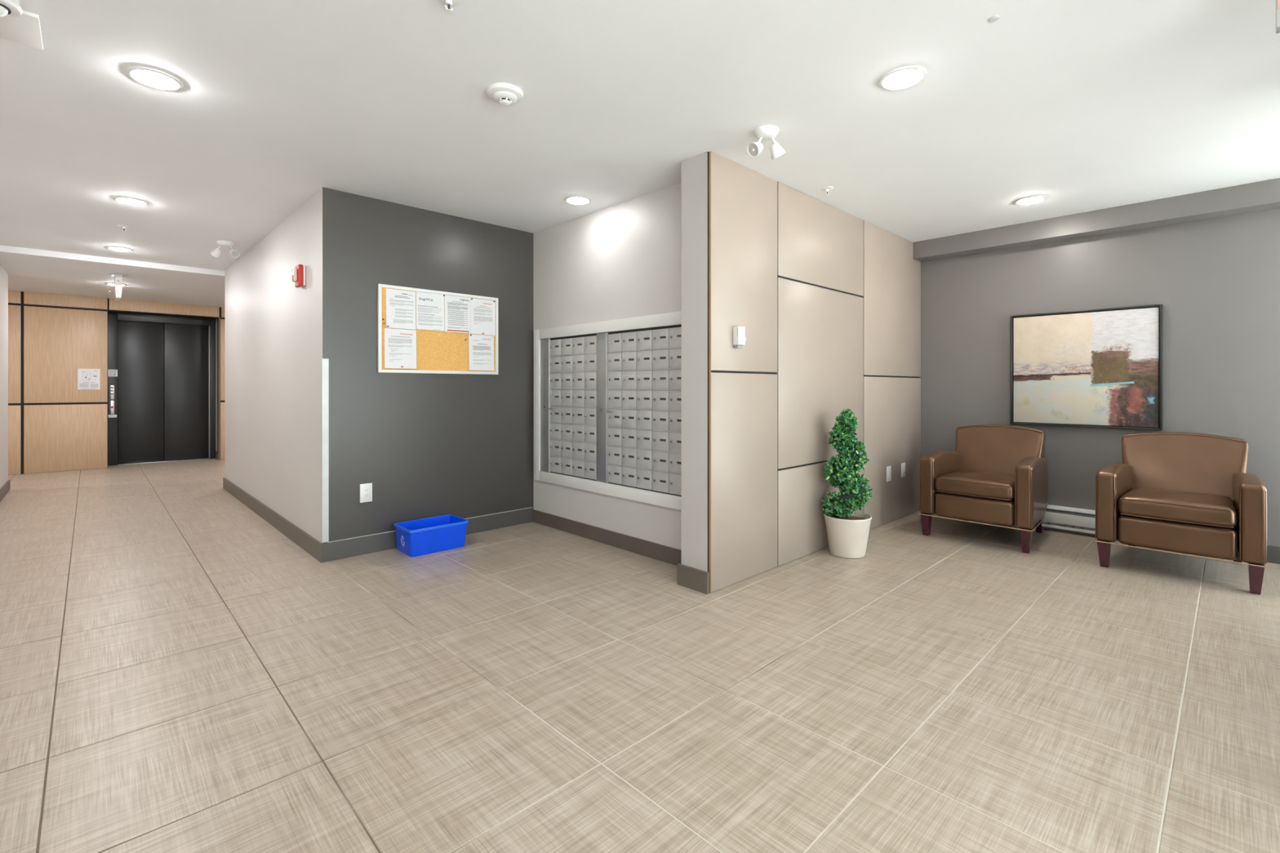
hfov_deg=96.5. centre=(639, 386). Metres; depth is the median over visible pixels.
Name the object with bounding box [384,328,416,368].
paper notice
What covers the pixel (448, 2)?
sprinkler
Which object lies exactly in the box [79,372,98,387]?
print
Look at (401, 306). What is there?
print
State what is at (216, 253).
emergency light
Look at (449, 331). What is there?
print
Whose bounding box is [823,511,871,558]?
pot
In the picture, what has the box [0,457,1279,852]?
floor
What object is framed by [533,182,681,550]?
wall
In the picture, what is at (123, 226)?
sprinkler
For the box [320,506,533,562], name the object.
baseboard
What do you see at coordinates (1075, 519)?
baseboard heater
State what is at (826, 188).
sprinkler
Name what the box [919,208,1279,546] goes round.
wall
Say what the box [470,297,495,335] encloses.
paper notice
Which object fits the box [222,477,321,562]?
baseboard
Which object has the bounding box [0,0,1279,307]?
ceiling
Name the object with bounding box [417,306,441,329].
print
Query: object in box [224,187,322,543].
wall
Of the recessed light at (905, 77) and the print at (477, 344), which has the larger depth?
the print at (477, 344)
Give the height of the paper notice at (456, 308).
0.279 m
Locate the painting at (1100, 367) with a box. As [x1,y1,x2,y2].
[1010,304,1162,430]
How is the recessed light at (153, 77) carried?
in the ceiling
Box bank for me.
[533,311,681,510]
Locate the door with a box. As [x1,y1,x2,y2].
[107,311,216,465]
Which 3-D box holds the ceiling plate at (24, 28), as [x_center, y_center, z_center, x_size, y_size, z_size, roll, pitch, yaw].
[-2.308,-1.305,2.016,0.270,0.014,0.265,0,0,-44]
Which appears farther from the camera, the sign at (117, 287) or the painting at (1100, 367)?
the sign at (117, 287)
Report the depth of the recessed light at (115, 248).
5.39 m
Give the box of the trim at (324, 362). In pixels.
[320,358,328,542]
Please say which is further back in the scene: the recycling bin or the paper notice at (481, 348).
the paper notice at (481, 348)
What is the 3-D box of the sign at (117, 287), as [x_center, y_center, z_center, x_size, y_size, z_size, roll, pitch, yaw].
[-5.842,-1.117,6.396,0.150,0.274,0.320,0,0,-44]
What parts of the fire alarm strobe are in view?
mounting plate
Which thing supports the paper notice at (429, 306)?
attached to the cork board
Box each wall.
[0,263,8,488]
[8,290,224,475]
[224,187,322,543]
[322,186,533,543]
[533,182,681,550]
[681,151,920,592]
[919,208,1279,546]
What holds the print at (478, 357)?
attached to the paper notice at (481, 348)
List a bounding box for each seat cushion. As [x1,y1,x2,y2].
[935,471,1014,500]
[1118,487,1237,527]
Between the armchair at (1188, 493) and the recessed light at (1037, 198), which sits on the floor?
the armchair at (1188, 493)
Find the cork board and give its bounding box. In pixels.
[377,284,497,374]
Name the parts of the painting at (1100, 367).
frame, frame, frame, frame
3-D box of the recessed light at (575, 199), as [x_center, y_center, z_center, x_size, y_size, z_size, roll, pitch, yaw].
[-0.436,-1.301,4.008,0.188,0.022,0.188,0,0,-44]
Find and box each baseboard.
[0,480,10,502]
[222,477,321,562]
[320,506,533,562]
[533,509,681,565]
[677,563,709,594]
[1266,545,1279,564]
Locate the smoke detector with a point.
(504, 94)
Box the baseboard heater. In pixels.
[1041,504,1095,533]
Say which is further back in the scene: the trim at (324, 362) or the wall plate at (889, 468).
the wall plate at (889, 468)
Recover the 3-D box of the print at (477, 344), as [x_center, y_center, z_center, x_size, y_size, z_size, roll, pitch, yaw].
[-1.253,-0.327,4.526,0.153,0.077,0.001,0,0,-44]
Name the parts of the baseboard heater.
rail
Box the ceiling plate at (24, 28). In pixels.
[0,9,43,49]
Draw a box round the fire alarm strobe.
[292,264,305,288]
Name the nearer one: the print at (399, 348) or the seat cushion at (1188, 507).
the seat cushion at (1188, 507)
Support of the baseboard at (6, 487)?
attached to the wall at (3, 274)
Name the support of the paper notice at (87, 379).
attached to the wall at (55, 425)
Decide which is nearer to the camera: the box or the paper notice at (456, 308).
the box
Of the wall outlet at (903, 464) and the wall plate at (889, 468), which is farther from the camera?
the wall outlet at (903, 464)
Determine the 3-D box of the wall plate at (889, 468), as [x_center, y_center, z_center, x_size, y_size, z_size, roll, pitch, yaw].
[2.098,0.734,4.815,0.086,0.128,0.009,0,0,-44]
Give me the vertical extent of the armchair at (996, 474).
0.838 m
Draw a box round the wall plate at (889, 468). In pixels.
[886,466,891,481]
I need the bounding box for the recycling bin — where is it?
[393,514,468,556]
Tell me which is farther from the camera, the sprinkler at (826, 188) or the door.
the door
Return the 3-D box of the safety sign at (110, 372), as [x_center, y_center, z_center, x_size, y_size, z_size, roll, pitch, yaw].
[-7.700,-0.201,8.346,0.104,0.102,0.003,0,0,-44]
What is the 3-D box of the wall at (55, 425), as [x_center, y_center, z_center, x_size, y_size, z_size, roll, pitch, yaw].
[-7.768,-0.052,8.071,7.000,2.405,0.304,0,0,-44]
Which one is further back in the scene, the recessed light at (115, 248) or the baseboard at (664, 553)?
the recessed light at (115, 248)
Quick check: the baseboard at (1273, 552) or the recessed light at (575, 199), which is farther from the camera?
the recessed light at (575, 199)
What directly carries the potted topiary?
on the floor
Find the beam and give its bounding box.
[912,177,1279,262]
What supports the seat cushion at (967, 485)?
on the armchair at (996, 474)
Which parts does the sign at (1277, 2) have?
trim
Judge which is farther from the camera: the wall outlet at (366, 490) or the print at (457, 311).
the print at (457, 311)
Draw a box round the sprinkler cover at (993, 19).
[988,15,999,22]
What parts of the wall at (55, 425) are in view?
panel, panel, panel, panel, panel, panel, panel, return baseboard, panel, panel, panel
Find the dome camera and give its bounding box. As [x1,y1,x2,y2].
[0,0,22,17]
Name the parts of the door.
button plate, key plate, call panel, tag plate, sill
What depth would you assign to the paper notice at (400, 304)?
4.09 m
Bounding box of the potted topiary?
[821,408,872,558]
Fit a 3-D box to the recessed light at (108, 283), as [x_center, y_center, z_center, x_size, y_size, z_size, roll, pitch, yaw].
[-6.400,-1.243,6.984,0.188,0.022,0.188,0,0,-44]
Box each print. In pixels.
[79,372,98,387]
[388,337,412,359]
[389,294,413,323]
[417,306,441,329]
[447,301,467,328]
[447,329,469,332]
[472,340,490,350]
[472,351,491,364]
[474,308,492,324]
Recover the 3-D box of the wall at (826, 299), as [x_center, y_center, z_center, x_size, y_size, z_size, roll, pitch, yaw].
[1.466,-0.081,4.360,3.200,2.462,0.210,0,0,-44]
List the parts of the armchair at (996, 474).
leg, arm, rail, backrest, leg, arm, leg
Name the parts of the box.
knob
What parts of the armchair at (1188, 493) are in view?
leg, arm, rail, backrest, leg, arm, leg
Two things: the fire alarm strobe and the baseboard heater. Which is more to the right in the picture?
the baseboard heater
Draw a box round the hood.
[1046,504,1095,514]
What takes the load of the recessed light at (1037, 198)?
in the ceiling
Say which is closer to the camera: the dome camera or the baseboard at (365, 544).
the dome camera
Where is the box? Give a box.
[733,326,746,348]
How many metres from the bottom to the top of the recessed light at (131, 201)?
0.022 m
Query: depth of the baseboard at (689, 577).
3.23 m
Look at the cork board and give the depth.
4.27 m
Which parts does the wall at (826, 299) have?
panel, panel, panel, panel, panel, panel, panel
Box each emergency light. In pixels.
[210,240,239,257]
[746,124,785,159]
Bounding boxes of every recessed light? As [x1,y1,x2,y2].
[106,246,133,251]
[106,282,126,285]
[113,196,148,205]
[125,66,183,90]
[564,195,591,204]
[878,65,927,90]
[1013,195,1046,204]
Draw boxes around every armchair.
[918,424,1048,553]
[1094,431,1267,595]
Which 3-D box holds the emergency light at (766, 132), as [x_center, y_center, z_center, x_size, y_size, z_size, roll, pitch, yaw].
[0.648,-1.240,2.927,0.186,0.145,0.128,0,0,-35]
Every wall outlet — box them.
[360,483,372,502]
[901,462,906,477]
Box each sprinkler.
[117,224,130,232]
[438,0,461,15]
[821,186,833,196]
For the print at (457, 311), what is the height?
0.205 m
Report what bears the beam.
attached to the wall at (1215, 282)
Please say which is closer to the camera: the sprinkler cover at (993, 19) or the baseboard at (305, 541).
the sprinkler cover at (993, 19)
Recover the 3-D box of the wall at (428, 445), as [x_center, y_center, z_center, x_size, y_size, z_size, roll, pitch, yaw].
[-1.540,-0.081,4.361,1.630,2.462,0.120,0,0,-44]
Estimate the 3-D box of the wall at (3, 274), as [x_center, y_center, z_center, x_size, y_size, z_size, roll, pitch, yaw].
[-3.501,-0.081,2.599,0.120,2.462,10.400,0,0,-44]
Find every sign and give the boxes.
[107,369,117,376]
[108,273,127,301]
[1275,0,1279,33]
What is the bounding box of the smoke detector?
[486,82,523,106]
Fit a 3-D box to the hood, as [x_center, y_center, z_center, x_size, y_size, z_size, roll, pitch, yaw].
[3.550,0.961,4.292,0.048,0.022,1.257,0,0,-44]
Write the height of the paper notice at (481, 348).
0.280 m
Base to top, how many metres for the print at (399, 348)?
0.163 m
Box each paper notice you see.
[77,368,100,389]
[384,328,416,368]
[386,288,416,329]
[416,291,444,331]
[444,294,470,333]
[468,333,493,370]
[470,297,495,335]
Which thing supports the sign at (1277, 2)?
attached to the ceiling

